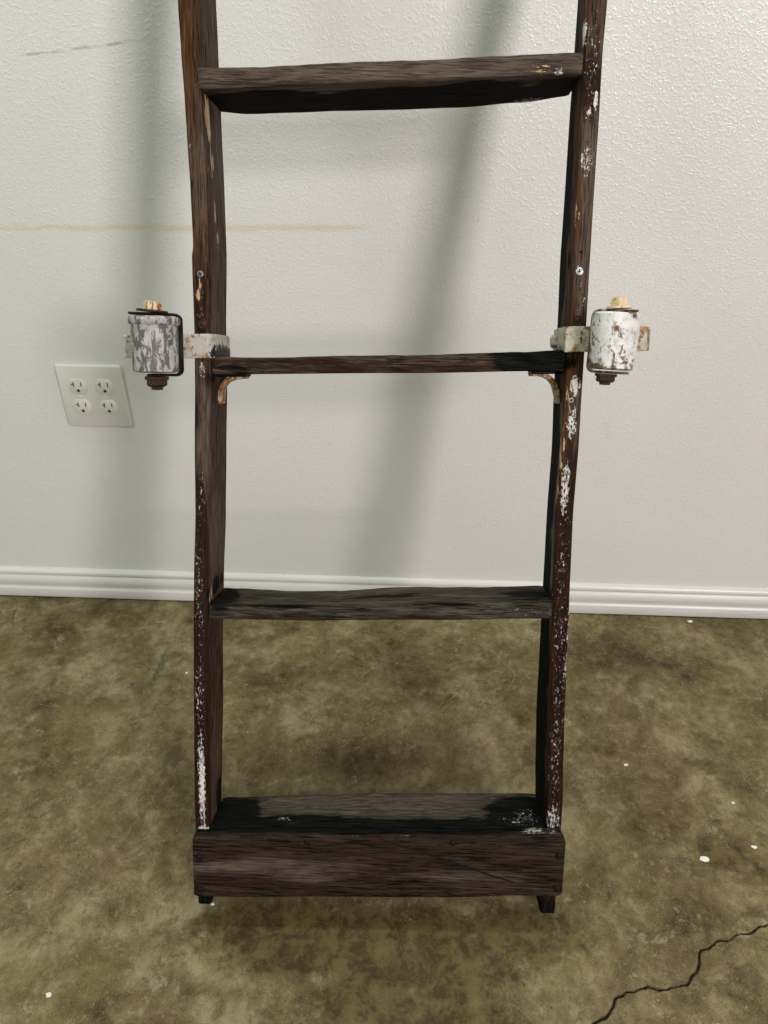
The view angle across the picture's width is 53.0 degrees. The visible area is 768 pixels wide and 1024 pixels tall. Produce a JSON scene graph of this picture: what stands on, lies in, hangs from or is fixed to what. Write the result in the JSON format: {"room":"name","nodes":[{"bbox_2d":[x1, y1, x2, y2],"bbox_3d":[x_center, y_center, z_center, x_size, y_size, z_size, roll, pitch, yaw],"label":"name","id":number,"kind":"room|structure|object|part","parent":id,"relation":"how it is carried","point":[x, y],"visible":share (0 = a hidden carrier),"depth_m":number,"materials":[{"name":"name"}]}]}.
{"room":"garage","nodes":[
{"label":"garage","id":0,"kind":"room"},
{"bbox_2d":[0,0,767,587],"bbox_3d":[0.072,-0.979,0.854,6.000,2.700,0.108,1,33,3],"label":"wall","id":1,"kind":"structure","parent":0,"point":[435,231],"depth_m":1.20,"materials":[{"name":"paint"}]},
{"bbox_2d":[54,364,132,426],"bbox_3d":[-0.500,-0.199,1.328,0.116,0.115,0.008,1,33,3],"label":"wall outlet","id":2,"kind":"object","parent":1,"relation":"attached to","point":[92,395],"visible":1,"depth_m":1.32,"materials":[{"name":"plastic"}]},
{"bbox_2d":[68,379,86,393],"bbox_3d":[-0.523,-0.214,1.316,0.032,0.027,0.002,1,33,3],"label":"socket","id":3,"kind":"object","parent":2,"relation":"attached to","point":[75,386],"depth_m":1.32,"materials":[{"name":"plastic"}]},
{"bbox_2d":[73,399,91,413],"bbox_3d":[-0.523,-0.182,1.337,0.032,0.027,0.002,1,33,3],"label":"socket","id":4,"kind":"object","parent":2,"relation":"attached to","point":[80,406],"depth_m":1.34,"materials":[{"name":"plastic"}]},
{"bbox_2d":[95,379,113,394],"bbox_3d":[-0.477,-0.213,1.314,0.032,0.027,0.002,1,33,3],"label":"socket","id":5,"kind":"object","parent":2,"relation":"attached to","point":[102,386],"depth_m":1.31,"materials":[{"name":"plastic"}]},
{"bbox_2d":[99,400,117,414],"bbox_3d":[-0.477,-0.181,1.334,0.032,0.027,0.002,1,33,3],"label":"socket","id":6,"kind":"object","parent":2,"relation":"attached to","point":[106,407],"depth_m":1.33,"materials":[{"name":"plastic"}]},
{"bbox_2d":[0,566,767,618],"bbox_3d":[0.081,0.160,1.514,6.000,0.064,0.014,1,33,3],"label":"baseboard","id":7,"kind":"structure","parent":1,"relation":"attached to","point":[596,598],"depth_m":1.51,"materials":[{"name":"paint"}]},
{"bbox_2d":[0,595,767,1023],"bbox_3d":[-0.115,1.318,-0.217,5.859,0.004,4.230,1,33,3],"label":"floor","id":8,"kind":"structure","parent":0,"point":[101,913],"depth_m":1.15,"materials":[{"name":"concrete"}]},
{"bbox_2d":[123,0,650,912],"bbox_3d":[0.001,-0.251,0.875,0.582,1.453,0.643,1,33,2],"label":"wooden ladder","id":9,"kind":"object","parent":8,"relation":"on","point":[358,844],"visible":1,"depth_m":0.91,"materials":[{"name":"brown wood"}]},
{"bbox_2d":[136,308,167,313],"bbox_3d":[-0.249,-0.216,0.826,0.034,0.004,0.034,2,11,2],"label":"washer","id":10,"kind":"object","parent":9,"relation":"in","point":[146,310],"depth_m":0.82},
{"bbox_3d":[-0.209,-0.253,0.888,0.042,1.541,0.076,2,11,2],"label":"rail","id":11,"kind":"part","parent":9,"relation":"part of","materials":[{"name":"brown wood"}]},
{"bbox_3d":[-0.176,-0.160,0.904,0.034,0.004,0.028,2,11,2],"label":"brace plate","id":12,"kind":"part","parent":9,"relation":"part of","materials":[{"name":"black metal"}]},
{"bbox_3d":[0.186,-0.161,0.891,0.034,0.004,0.028,2,11,2],"label":"brace plate","id":13,"kind":"part","parent":9,"relation":"part of","materials":[{"name":"black metal"}]},
{"bbox_3d":[0.214,-0.245,0.875,0.048,1.532,0.076,2,11,2],"label":"rail","id":14,"kind":"part","parent":9,"relation":"part of","materials":[{"name":"brown wood"}]},
{"bbox_2d":[606,306,631,308],"bbox_3d":[0.247,-0.215,0.809,0.026,0.003,0.026,2,11,2],"label":"washer","id":15,"kind":"object","parent":9,"relation":"in","point":[610,307],"depth_m":0.80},
{"bbox_2d":[700,856,708,861],"bbox_3d":[0.445,0.482,1.070,0.013,0.002,0.008,1,33,3],"label":"chip","id":16,"kind":"object","parent":8,"relation":"on","point":[703,858],"visible":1,"depth_m":1.07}
]}

